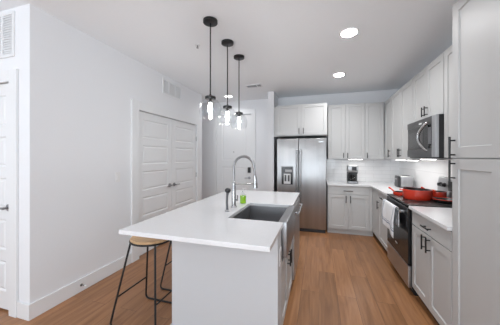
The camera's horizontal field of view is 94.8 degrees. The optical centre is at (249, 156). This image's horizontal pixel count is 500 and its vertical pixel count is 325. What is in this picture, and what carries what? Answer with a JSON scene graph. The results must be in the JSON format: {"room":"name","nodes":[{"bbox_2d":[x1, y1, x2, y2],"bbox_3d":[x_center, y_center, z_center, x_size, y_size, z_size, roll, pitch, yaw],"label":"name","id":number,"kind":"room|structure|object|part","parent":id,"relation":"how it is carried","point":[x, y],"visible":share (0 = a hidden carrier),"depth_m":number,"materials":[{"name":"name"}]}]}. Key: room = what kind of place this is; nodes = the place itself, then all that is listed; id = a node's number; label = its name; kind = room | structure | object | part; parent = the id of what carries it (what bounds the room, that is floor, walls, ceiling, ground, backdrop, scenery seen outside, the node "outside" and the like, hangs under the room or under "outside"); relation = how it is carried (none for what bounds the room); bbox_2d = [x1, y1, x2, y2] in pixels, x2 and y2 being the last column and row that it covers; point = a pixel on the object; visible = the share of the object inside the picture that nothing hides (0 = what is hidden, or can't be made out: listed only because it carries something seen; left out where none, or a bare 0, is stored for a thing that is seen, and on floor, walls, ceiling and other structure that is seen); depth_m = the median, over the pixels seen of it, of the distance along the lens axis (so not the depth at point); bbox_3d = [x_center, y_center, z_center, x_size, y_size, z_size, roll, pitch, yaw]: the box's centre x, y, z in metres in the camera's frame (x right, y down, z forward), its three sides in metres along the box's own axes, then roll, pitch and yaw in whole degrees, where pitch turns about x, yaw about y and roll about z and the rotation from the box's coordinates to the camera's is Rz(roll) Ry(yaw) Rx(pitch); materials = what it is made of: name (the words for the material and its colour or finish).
{"room":"kitchen","nodes":[
{"label":"kitchen","id":0,"kind":"room"},
{"bbox_2d":[0,6,19,300],"bbox_3d":[-3.289,0.040,2.469,2.680,2.740,0.120,0,0,17],"label":"wall","id":1,"kind":"structure","parent":0,"point":[9,63],"depth_m":2.04,"materials":[{"name":"paint"}]},
{"bbox_2d":[0,83,8,309],"bbox_3d":[-2.520,0.361,2.178,0.812,2.062,0.092,0,0,17],"label":"door","id":2,"kind":"structure","parent":1,"relation":"in","point":[4,88],"depth_m":2.12,"materials":[{"name":"paint"}]},
{"bbox_3d":[-2.230,0.460,2.072,0.138,0.064,0.056,0,0,17],"label":"handle","id":3,"kind":"part","parent":2,"relation":"part of","materials":[{"name":"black metal"}]},
{"bbox_2d":[0,10,14,58],"bbox_3d":[-2.408,-1.097,2.136,0.660,0.405,0.012,0,0,17],"label":"air vent","id":4,"kind":"object","parent":1,"relation":"in","point":[7,19],"visible":1,"depth_m":2.07,"materials":[{"name":"metal"}]},
{"bbox_2d":[0,69,18,317],"bbox_3d":[-2.524,0.318,2.166,1.000,2.185,0.022,0,0,17],"label":"trim","id":5,"kind":"structure","parent":1,"relation":"attached to","point":[11,76],"depth_m":2.02,"materials":[{"name":"paint"}]},
{"bbox_2d":[17,301,28,320],"bbox_3d":[-1.977,1.341,2.005,0.140,0.137,0.015,0,0,17],"label":"baseboard","id":6,"kind":"structure","parent":1,"relation":"attached to","point":[22,308],"depth_m":2.00,"materials":[{"name":"paint"}]},
{"bbox_2d":[20,4,201,303],"bbox_3d":[-1.526,0.040,3.475,0.120,2.740,3.060,0,0,17],"label":"wall","id":7,"kind":"structure","parent":0,"point":[77,90],"depth_m":2.33,"materials":[{"name":"paint"}]},
{"bbox_2d":[28,253,131,320],"bbox_3d":[-1.742,1.341,2.518,0.015,0.137,1.132,0,0,17],"label":"baseboard","id":8,"kind":"structure","parent":7,"relation":"attached to","point":[44,304],"depth_m":2.33,"materials":[{"name":"paint"}]},
{"bbox_2d":[139,111,172,255],"bbox_3d":[-1.442,0.372,3.553,0.092,2.032,0.790,0,0,17],"label":"door","id":9,"kind":"structure","parent":7,"relation":"in","point":[155,132],"depth_m":3.52,"materials":[{"name":"paint"}]},
{"bbox_2d":[131,99,199,262],"bbox_3d":[-1.313,0.317,3.937,0.022,2.186,1.833,0,0,17],"label":"trim","id":10,"kind":"structure","parent":7,"relation":"attached to","point":[136,105],"depth_m":3.15,"materials":[{"name":"paint"}]},
{"bbox_2d":[162,77,181,100],"bbox_3d":[-1.322,-1.147,3.925,0.012,0.255,0.520,0,0,17],"label":"air vent","id":11,"kind":"object","parent":7,"relation":"in","point":[169,88],"visible":1,"depth_m":3.90,"materials":[{"name":"metal"}]},
{"bbox_2d":[172,120,195,209],"bbox_3d":[-1.210,0.372,4.324,0.092,2.032,0.814,0,0,17],"label":"door","id":12,"kind":"structure","parent":7,"relation":"in","point":[183,134],"depth_m":4.28,"materials":[{"name":"paint"}]},
{"bbox_2d":[0,224,438,324],"bbox_3d":[-1.590,1.450,1.103,6.920,0.080,9.400,0,0,17],"label":"floor","id":13,"kind":"structure","parent":0,"point":[341,279],"depth_m":2.38,"materials":[{"name":"brown wood"}]},
{"bbox_2d":[110,236,171,324],"bbox_3d":[-0.883,1.056,2.032,0.454,0.707,0.432,0,0,17],"label":"counter stool","id":14,"kind":"object","parent":13,"relation":"on","point":[136,241],"visible":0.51,"depth_m":1.93,"materials":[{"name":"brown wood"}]},
{"bbox_3d":[-1.081,1.069,1.930,0.165,0.682,0.048,0,0,-33],"label":"leg","id":15,"kind":"part","parent":14,"relation":"part of","materials":[{"name":"black metal"}]},
{"bbox_3d":[-0.990,1.069,2.245,0.044,0.681,0.141,0,0,-33],"label":"leg","id":16,"kind":"part","parent":14,"relation":"part of","materials":[{"name":"black metal"}]},
{"bbox_3d":[-0.878,0.715,2.049,0.352,0.023,0.325,0,0,17],"label":"seat","id":17,"kind":"part","parent":14,"relation":"part of","materials":[{"name":"brown wood"}]},
{"bbox_3d":[-0.774,1.069,1.838,0.048,0.682,0.165,0,0,-23],"label":"leg","id":18,"kind":"part","parent":14,"relation":"part of","materials":[{"name":"black metal"}]},
{"bbox_2d":[160,241,171,290],"bbox_3d":[-0.685,1.056,2.588,0.454,0.707,0.432,0,0,17],"label":"counter stool","id":19,"kind":"object","parent":13,"relation":"on","point":[165,265],"visible":0.09,"depth_m":2.47,"materials":[{"name":"black metal"}]},
{"bbox_2d":[170,232,291,324],"bbox_3d":[0.034,0.968,2.463,0.882,0.884,1.662,0,0,17],"label":"kitchen island","id":20,"kind":"object","parent":13,"relation":"on","point":[212,285],"visible":0.57,"depth_m":1.68,"materials":[{"name":"paint"}]},
{"bbox_2d":[119,190,299,251],"bbox_3d":[-0.102,0.510,2.380,1.047,0.030,2.020,0,0,17],"label":"island countertop","id":21,"kind":"structure","parent":20,"relation":"on","point":[205,221],"depth_m":1.69,"materials":[{"name":"white stone"}]},
{"bbox_2d":[225,188,230,211],"bbox_3d":[-0.202,0.388,2.091,0.056,0.215,0.055,0,0,17],"label":"sprayer","id":22,"kind":"object","parent":21,"relation":"on","point":[227,190],"visible":1,"depth_m":2.08,"materials":[{"name":"silver metal"}]},
{"bbox_2d":[240,188,245,203],"bbox_3d":[-0.074,0.414,2.460,0.070,0.162,0.070,0,0,17],"label":"soap bottle","id":23,"kind":"object","parent":21,"relation":"on","point":[242,197],"visible":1,"depth_m":2.43,"materials":[{"name":"green plastic"}]},
{"bbox_2d":[231,155,257,207],"bbox_3d":[-0.057,0.237,2.244,0.276,0.515,0.065,0,0,17],"label":"spring faucet","id":24,"kind":"object","parent":21,"relation":"on","point":[254,183],"visible":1,"depth_m":2.25,"materials":[{"name":"silver metal"}]},
{"bbox_3d":[-0.045,0.263,2.239,0.243,0.022,0.046,0,0,17],"label":"support arm","id":25,"kind":"part","parent":24,"relation":"part of","materials":[{"name":"silver metal"}]},
{"bbox_2d":[233,205,294,257],"bbox_3d":[0.130,0.630,2.117,0.503,0.270,0.680,0,0,17],"label":"sink","id":26,"kind":"object","parent":21,"relation":"in","point":[263,213],"visible":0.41,"depth_m":2.27,"materials":[{"name":"silver metal"}]},
{"bbox_2d":[233,205,286,221],"bbox_3d":[0.098,0.638,2.127,0.435,0.223,0.680,0,0,17],"label":"basin","id":27,"kind":"object","parent":26,"relation":"in","point":[263,213],"depth_m":2.43,"materials":[{"name":"silver metal"}]},
{"bbox_3d":[0.204,0.918,1.646,0.020,0.784,0.130,0,0,17],"label":"filler panel","id":28,"kind":"part","parent":20,"relation":"part of","materials":[{"name":"paint"}]},
{"bbox_2d":[279,246,281,266],"bbox_3d":[0.218,0.710,1.647,0.008,0.120,0.070,0,0,17],"label":"outlet","id":29,"kind":"object","parent":20,"relation":"attached to","point":[280,249],"visible":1,"depth_m":1.63,"materials":[{"name":"white plastic"}]},
{"bbox_3d":[0.275,1.050,1.884,0.020,0.510,0.357,0,0,17],"label":"door","id":30,"kind":"part","parent":20,"relation":"part of","materials":[{"name":"paint"}]},
{"bbox_3d":[0.379,1.050,2.231,0.020,0.510,0.359,0,0,17],"label":"door","id":31,"kind":"part","parent":20,"relation":"part of","materials":[{"name":"paint"}]},
{"bbox_2d":[292,197,302,279],"bbox_3d":[0.284,0.973,2.825,0.680,0.875,0.662,0,0,17],"label":"dishwasher","id":32,"kind":"object","parent":13,"relation":"on","point":[296,239],"visible":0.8,"depth_m":2.65,"materials":[{"name":"grey metal"}]},
{"bbox_3d":[0.584,0.610,2.732,0.051,0.024,0.570,0,0,17],"label":"handle","id":33,"kind":"part","parent":32,"relation":"part of","materials":[{"name":"silver metal"}]},
{"bbox_2d":[277,138,325,232],"bbox_3d":[1.051,0.530,4.643,0.915,1.760,0.742,0,0,17],"label":"refrigerator","id":34,"kind":"object","parent":13,"relation":"on","point":[301,163],"visible":0.81,"depth_m":4.31,"materials":[{"name":"silver metal"}]},
{"bbox_3d":[0.712,0.417,4.408,0.130,0.195,0.010,0,0,17],"label":"dispenser panel","id":35,"kind":"part","parent":34,"relation":"part of","materials":[{"name":"grey plastic"}]},
{"bbox_3d":[0.715,0.357,4.418,0.240,0.365,0.007,0,0,17],"label":"dispenser frame","id":36,"kind":"part","parent":34,"relation":"part of","materials":[{"name":"grey plastic"}]},
{"bbox_3d":[0.730,0.497,4.453,0.409,1.695,0.070,0,0,17],"label":"door","id":37,"kind":"part","parent":34,"relation":"part of","materials":[{"name":"silver metal"}]},
{"bbox_3d":[0.875,0.375,4.342,0.025,1.030,0.064,0,0,17],"label":"handle","id":38,"kind":"part","parent":34,"relation":"part of","materials":[{"name":"silver metal"}]},
{"bbox_3d":[0.947,0.375,4.320,0.025,1.030,0.064,0,0,17],"label":"handle","id":39,"kind":"part","parent":34,"relation":"part of","materials":[{"name":"silver metal"}]},
{"bbox_3d":[1.172,0.497,4.321,0.498,1.695,0.070,0,0,17],"label":"door","id":40,"kind":"part","parent":34,"relation":"part of","materials":[{"name":"silver metal"}]},
{"bbox_2d":[326,182,372,235],"bbox_3d":[1.892,0.968,4.442,0.768,0.884,0.674,0,0,17],"label":"base cabinet","id":41,"kind":"object","parent":13,"relation":"on","point":[348,208],"visible":0.98,"depth_m":4.16,"materials":[{"name":"paint"}]},
{"bbox_3d":[1.615,0.999,4.224,0.341,0.632,0.020,0,0,17],"label":"door","id":42,"kind":"part","parent":41,"relation":"part of","materials":[{"name":"paint"}]},
{"bbox_3d":[1.780,0.604,4.175,0.686,0.143,0.020,0,0,17],"label":"drawer","id":43,"kind":"part","parent":41,"relation":"part of","materials":[{"name":"paint"}]},
{"bbox_3d":[1.945,0.999,4.125,0.341,0.632,0.020,0,0,17],"label":"door","id":44,"kind":"part","parent":41,"relation":"part of","materials":[{"name":"paint"}]},
{"bbox_2d":[372,188,387,250],"bbox_3d":[2.279,0.968,3.493,0.634,0.884,1.020,0,0,17],"label":"base cabinet","id":45,"kind":"object","parent":13,"relation":"on","point":[379,229],"visible":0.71,"depth_m":3.63,"materials":[{"name":"paint"}]},
{"bbox_2d":[326,180,414,195],"bbox_3d":[2.025,0.510,3.889,1.348,0.030,1.658,0,0,17],"label":"countertop","id":46,"kind":"structure","parent":45,"relation":"on","point":[382,187],"depth_m":4.14,"materials":[{"name":"white stone"}]},
{"bbox_2d":[347,165,357,182],"bbox_3d":[1.971,0.330,4.428,0.184,0.330,0.224,0,0,17],"label":"coffee maker","id":47,"kind":"object","parent":46,"relation":"on","point":[352,170],"visible":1,"depth_m":4.34,"materials":[{"name":"black plastic"}]},
{"bbox_2d":[395,175,412,187],"bbox_3d":[2.524,0.399,3.795,0.235,0.192,0.200,0,0,17],"label":"toaster","id":48,"kind":"object","parent":46,"relation":"on","point":[401,181],"visible":1,"depth_m":3.71,"materials":[{"name":"silver metal"}]},
{"bbox_3d":[1.957,0.601,3.357,0.020,0.138,0.564,0,0,17],"label":"drawer","id":49,"kind":"part","parent":45,"relation":"part of","materials":[{"name":"paint"}]},
{"bbox_3d":[1.957,0.992,3.357,0.020,0.627,0.564,0,0,17],"label":"door","id":50,"kind":"part","parent":45,"relation":"part of","materials":[{"name":"paint"}]},
{"bbox_2d":[382,176,451,295],"bbox_3d":[1.988,0.828,2.631,0.692,1.165,0.758,0,0,17],"label":"range","id":51,"kind":"object","parent":13,"relation":"on","point":[399,248],"visible":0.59,"depth_m":2.52,"materials":[{"name":"black metal"}]},
{"bbox_2d":[382,199,398,237],"bbox_3d":[1.664,0.716,2.748,0.069,0.344,0.503,0,0,17],"label":"dish towel","id":52,"kind":"object","parent":51,"relation":"hanging from","point":[390,215],"visible":0.99,"depth_m":2.68,"materials":[{"name":"fabric"}]},
{"bbox_3d":[1.690,0.565,2.720,0.070,0.025,0.698,0,0,17],"label":"handle","id":53,"kind":"part","parent":51,"relation":"part of","materials":[{"name":"silver metal"}]},
{"bbox_2d":[388,187,402,195],"bbox_3d":[1.923,0.443,2.978,0.189,0.088,0.200,0,0,17],"label":"skillet","id":54,"kind":"object","parent":51,"relation":"on","point":[399,193],"visible":0.58,"depth_m":2.93,"materials":[{"name":"red metal"}]},
{"bbox_2d":[393,191,402,195],"bbox_3d":[1.931,0.466,2.955,0.160,0.042,0.160,0,0,17],"label":"pot","id":55,"kind":"object","parent":54,"relation":"on","point":[399,193],"depth_m":2.91,"materials":[{"name":"red metal"}]},
{"bbox_3d":[1.740,0.812,2.705,0.034,0.595,0.752,0,0,17],"label":"oven door","id":56,"kind":"part","parent":51,"relation":"part of","materials":[{"name":"black glass"}]},
{"bbox_3d":[1.740,1.226,2.705,0.034,0.217,0.752,0,0,17],"label":"drawer","id":57,"kind":"part","parent":51,"relation":"part of","materials":[{"name":"silver metal"}]},
{"bbox_2d":[399,187,435,200],"bbox_3d":[1.948,0.430,2.683,0.284,0.112,0.311,0,0,-33],"label":"braiser","id":58,"kind":"object","parent":51,"relation":"on","point":[420,194],"visible":1,"depth_m":2.59,"materials":[{"name":"red metal"}]},
{"bbox_2d":[387,194,451,207],"bbox_3d":[1.984,0.496,2.632,0.552,0.016,0.758,0,0,17],"label":"cooktop","id":59,"kind":"object","parent":51,"relation":"in","point":[402,201],"depth_m":2.47,"materials":[{"name":"black glass"}]},
{"bbox_2d":[421,187,446,196],"bbox_3d":[2.172,0.423,2.707,0.225,0.127,0.174,0,0,17],"label":"skillet","id":60,"kind":"object","parent":51,"relation":"on","point":[437,193],"visible":0.39,"depth_m":2.63,"materials":[{"name":"red metal"}]},
{"bbox_2d":[432,190,446,196],"bbox_3d":[2.198,0.444,2.697,0.170,0.085,0.170,0,0,17],"label":"pot","id":61,"kind":"object","parent":60,"relation":"on","point":[438,193],"depth_m":2.63,"materials":[{"name":"red metal"}]},
{"bbox_2d":[432,197,451,203],"bbox_3d":[2.097,0.467,2.466,0.239,0.039,0.239,0,0,17],"label":"frying pan","id":62,"kind":"object","parent":51,"relation":"on","point":[445,200],"visible":0.71,"depth_m":2.47,"materials":[{"name":"metal"}]},
{"bbox_2d":[412,211,451,324],"bbox_3d":[1.800,0.968,1.898,0.634,0.884,0.730,0,0,17],"label":"base cabinet","id":63,"kind":"object","parent":13,"relation":"on","point":[431,243],"visible":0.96,"depth_m":1.91,"materials":[{"name":"paint"}]},
{"bbox_3d":[1.595,0.992,2.148,0.020,0.627,0.357,0,0,17],"label":"door","id":64,"kind":"part","parent":63,"relation":"part of","materials":[{"name":"paint"}]},
{"bbox_3d":[1.505,0.750,1.950,0.039,0.130,0.013,0,0,17],"label":"handle","id":65,"kind":"part","parent":63,"relation":"part of","materials":[{"name":"black metal"}]},
{"bbox_2d":[409,206,451,230],"bbox_3d":[1.806,0.510,1.898,0.624,0.030,0.734,0,0,17],"label":"countertop","id":66,"kind":"structure","parent":63,"relation":"on","point":[442,217],"depth_m":1.98,"materials":[{"name":"white stone"}]},
{"bbox_3d":[1.543,0.601,1.975,0.020,0.138,0.718,0,0,17],"label":"drawer","id":67,"kind":"part","parent":63,"relation":"part of","materials":[{"name":"paint"}]},
{"bbox_3d":[1.491,0.992,1.802,0.020,0.627,0.357,0,0,17],"label":"door","id":68,"kind":"part","parent":63,"relation":"part of","materials":[{"name":"paint"}]},
{"bbox_2d":[448,0,499,324],"bbox_3d":[1.568,0.172,1.101,0.646,2.475,0.921,0,0,17],"label":"pantry cabinet","id":69,"kind":"object","parent":13,"relation":"on","point":[475,178],"visible":1,"depth_m":1.40,"materials":[{"name":"paint"}]},
{"bbox_3d":[1.398,0.095,1.593,0.039,0.150,0.013,0,0,17],"label":"handle","id":70,"kind":"part","parent":69,"relation":"part of","materials":[{"name":"black metal"}]},
{"bbox_3d":[1.398,-0.065,1.593,0.039,0.150,0.013,0,0,17],"label":"handle","id":71,"kind":"part","parent":69,"relation":"part of","materials":[{"name":"black metal"}]},
{"bbox_3d":[1.370,0.658,1.400,0.020,1.293,0.455,0,0,17],"label":"door","id":72,"kind":"part","parent":69,"relation":"part of","materials":[{"name":"paint"}]},
{"bbox_3d":[1.370,-0.527,1.400,0.020,1.065,0.455,0,0,17],"label":"door","id":73,"kind":"part","parent":69,"relation":"part of","materials":[{"name":"paint"}]},
{"bbox_2d":[0,0,457,103],"bbox_3d":[-1.590,-1.380,1.103,6.920,0.100,9.400,0,0,17],"label":"ceiling","id":74,"kind":"structure","parent":0,"point":[291,48],"depth_m":2.60,"materials":[{"name":"paint"}]},
{"bbox_2d":[203,16,217,112],"bbox_3d":[-0.386,-0.855,2.241,0.216,0.950,0.216,0,0,17],"label":"pendant light","id":75,"kind":"object","parent":74,"relation":"hanging from","point":[209,21],"visible":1,"depth_m":2.23,"materials":[{"name":"black metal"}]},
{"bbox_3d":[-0.386,-0.475,2.241,0.040,0.100,0.040,0,0,17],"label":"bulb","id":76,"kind":"part","parent":75,"relation":"part of","materials":[{"name":"white glass"}]},
{"bbox_3d":[-0.386,-0.948,2.241,0.012,0.725,0.012,0,0,17],"label":"rod","id":77,"kind":"part","parent":75,"relation":"part of","materials":[{"name":"black metal"}]},
{"bbox_2d":[221,39,233,119],"bbox_3d":[-0.261,-0.855,2.660,0.216,0.950,0.216,0,0,17],"label":"pendant light","id":78,"kind":"object","parent":74,"relation":"hanging from","point":[227,43],"visible":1,"depth_m":2.65,"materials":[{"name":"black metal"}]},
{"bbox_3d":[-0.261,-0.948,2.660,0.012,0.725,0.012,0,0,17],"label":"rod","id":79,"kind":"part","parent":78,"relation":"part of","materials":[{"name":"black metal"}]},
{"bbox_2d":[234,54,243,124],"bbox_3d":[-0.145,-0.855,3.044,0.216,0.950,0.216,0,0,17],"label":"pendant light","id":80,"kind":"object","parent":74,"relation":"hanging from","point":[239,57],"visible":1,"depth_m":3.03,"materials":[{"name":"black"}]},
{"bbox_2d":[245,84,262,87],"bbox_3d":[0.076,-1.325,4.289,0.300,0.010,0.160,0,0,17],"label":"ceiling vent","id":81,"kind":"object","parent":74,"relation":"in","point":[252,85],"visible":1,"depth_m":4.26,"materials":[{"name":"metal"}]},
{"bbox_2d":[332,72,345,76],"bbox_3d":[1.435,-1.327,3.708,0.200,0.006,0.200,0,0,17],"label":"recessed light","id":82,"kind":"object","parent":74,"relation":"in","point":[339,74],"visible":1,"depth_m":3.70,"materials":[{"name":"paint"}]},
{"bbox_2d":[339,27,358,37],"bbox_3d":[1.058,-1.327,2.457,0.200,0.006,0.200,0,0,17],"label":"recessed light","id":83,"kind":"object","parent":74,"relation":"in","point":[348,32],"visible":1,"depth_m":2.45,"materials":[{"name":"paint"}]},
{"bbox_2d":[341,28,356,36],"bbox_3d":[1.058,-1.328,2.457,0.164,0.004,0.164,0,0,17],"label":"diffuser","id":84,"kind":"object","parent":83,"relation":"attached to","point":[348,32],"depth_m":2.45,"materials":[{"name":"white plastic"}]},
{"bbox_2d":[268,91,277,191],"bbox_3d":[0.503,0.040,4.939,0.125,2.740,0.550,0,0,17],"label":"wall","id":85,"kind":"structure","parent":0,"point":[272,97],"depth_m":4.68,"materials":[{"name":"paint"}]},
{"bbox_2d":[202,89,398,198],"bbox_3d":[0.490,0.040,5.286,5.340,2.740,0.132,0,0,17],"label":"wall","id":86,"kind":"structure","parent":0,"point":[261,105],"depth_m":5.11,"materials":[{"name":"paint"}]},
{"bbox_2d":[217,114,250,193],"bbox_3d":[-0.391,0.198,5.499,0.898,2.400,0.092,0,0,17],"label":"door","id":87,"kind":"structure","parent":86,"relation":"in","point":[233,139],"depth_m":5.51,"materials":[{"name":"paint"}]},
{"bbox_2d":[212,109,255,195],"bbox_3d":[-0.396,0.150,5.484,1.090,2.520,0.022,0,0,17],"label":"trim","id":88,"kind":"structure","parent":86,"relation":"attached to","point":[252,112],"depth_m":5.48,"materials":[{"name":"paint"}]},
{"bbox_2d":[274,103,326,138],"bbox_3d":[1.029,-0.705,4.691,1.019,0.600,0.694,0,0,17],"label":"upper cabinet","id":89,"kind":"object","parent":86,"relation":"attached to","point":[302,120],"visible":1,"depth_m":4.39,"materials":[{"name":"paint"}]},
{"bbox_3d":[0.752,-0.714,4.462,0.470,0.577,0.020,0,0,17],"label":"door","id":90,"kind":"part","parent":89,"relation":"part of","materials":[{"name":"paint"}]},
{"bbox_3d":[1.204,-0.714,4.326,0.467,0.577,0.020,0,0,17],"label":"door","id":91,"kind":"part","parent":89,"relation":"part of","materials":[{"name":"paint"}]},
{"bbox_2d":[327,102,383,158],"bbox_3d":[2.058,-0.492,4.549,0.988,1.065,0.374,0,0,17],"label":"upper cabinet","id":92,"kind":"object","parent":86,"relation":"attached to","point":[354,131],"visible":1,"depth_m":4.41,"materials":[{"name":"paint"}]},
{"bbox_3d":[1.699,-0.492,4.512,0.317,1.059,0.020,0,0,17],"label":"door","id":93,"kind":"part","parent":92,"relation":"part of","materials":[{"name":"paint"}]},
{"bbox_3d":[2.017,-0.492,4.417,0.338,1.059,0.020,0,0,17],"label":"door","id":94,"kind":"part","parent":92,"relation":"part of","materials":[{"name":"paint"}]},
{"bbox_3d":[2.334,-0.492,4.322,0.313,1.059,0.020,0,0,17],"label":"door","id":95,"kind":"part","parent":92,"relation":"part of","materials":[{"name":"paint"}]},
{"bbox_3d":[1.667,0.040,0.111,0.110,2.740,9.130,0,0,17],"label":"wall","id":96,"kind":"structure","parent":0,"visible":0},
{"bbox_2d":[399,159,451,189],"bbox_3d":[2.462,0.255,2.972,0.012,0.480,3.168,0,0,17],"label":"wall","id":97,"kind":"structure","parent":96,"relation":"attached to","point":[425,173],"depth_m":3.38,"materials":[{"name":"tile"}]},
{"bbox_2d":[385,78,443,159],"bbox_3d":[2.447,-0.492,3.576,0.379,1.065,1.333,0,0,17],"label":"upper cabinet","id":98,"kind":"object","parent":97,"relation":"attached to","point":[399,107],"visible":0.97,"depth_m":3.48,"materials":[{"name":"paint"}]},
{"bbox_3d":[2.446,-0.492,4.066,0.020,1.059,0.386,0,0,17],"label":"door","id":99,"kind":"part","parent":98,"relation":"part of","materials":[{"name":"paint"}]},
{"bbox_3d":[2.323,-0.492,3.654,0.020,1.059,0.466,0,0,17],"label":"door","id":100,"kind":"part","parent":98,"relation":"part of","materials":[{"name":"paint"}]},
{"bbox_3d":[2.188,-0.492,3.204,0.020,1.059,0.464,0,0,17],"label":"door","id":101,"kind":"part","parent":98,"relation":"part of","materials":[{"name":"paint"}]},
{"bbox_2d":[444,46,451,157],"bbox_3d":[1.930,-0.507,1.853,0.379,1.035,0.718,0,0,17],"label":"upper cabinet","id":102,"kind":"object","parent":97,"relation":"attached to","point":[448,53],"visible":0.09,"depth_m":2.18,"materials":[{"name":"paint"}]},
{"bbox_2d":[413,52,443,121],"bbox_3d":[2.144,-0.725,2.567,0.379,0.600,0.766,0,0,17],"label":"upper cabinet","id":103,"kind":"object","parent":96,"relation":"attached to","point":[428,85],"visible":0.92,"depth_m":2.55,"materials":[{"name":"paint"}]},
{"bbox_3d":[2.064,-0.725,2.790,0.020,0.594,0.377,0,0,17],"label":"door","id":104,"kind":"part","parent":103,"relation":"part of","materials":[{"name":"paint"}]},
{"bbox_2d":[407,114,455,158],"bbox_3d":[2.092,-0.201,2.581,0.468,0.442,0.757,0,0,17],"label":"microwave","id":105,"kind":"object","parent":103,"relation":"attached to","point":[426,135],"visible":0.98,"depth_m":2.45,"materials":[{"name":"silver metal"}]},
{"bbox_3d":[1.981,-0.205,2.756,0.002,0.184,0.427,0,0,17],"label":"window panel","id":106,"kind":"part","parent":105,"relation":"part of","materials":[{"name":"grey glass"}]},
{"bbox_3d":[1.963,-0.211,2.665,0.029,0.422,0.671,0,0,17],"label":"frame","id":107,"kind":"part","parent":105,"relation":"part of","materials":[{"name":"silver metal"}]},
{"bbox_3d":[1.965,-0.217,2.662,0.022,0.259,0.668,0,0,17],"label":"glass door","id":108,"kind":"part","parent":105,"relation":"part of","materials":[{"name":"grey glass"}]},
{"bbox_3d":[1.865,-0.215,2.493,0.034,0.327,0.122,0,0,-23],"label":"handle","id":109,"kind":"part","parent":105,"relation":"part of","materials":[{"name":"silver metal"}]},
{"bbox_3d":[2.071,0.016,2.587,0.240,0.008,0.717,0,0,17],"label":"vent panel","id":110,"kind":"part","parent":105,"relation":"part of","materials":[{"name":"silver metal"}]},
{"bbox_3d":[1.954,-0.725,2.425,0.020,0.594,0.377,0,0,17],"label":"door","id":111,"kind":"part","parent":103,"relation":"part of","materials":[{"name":"paint"}]}
]}

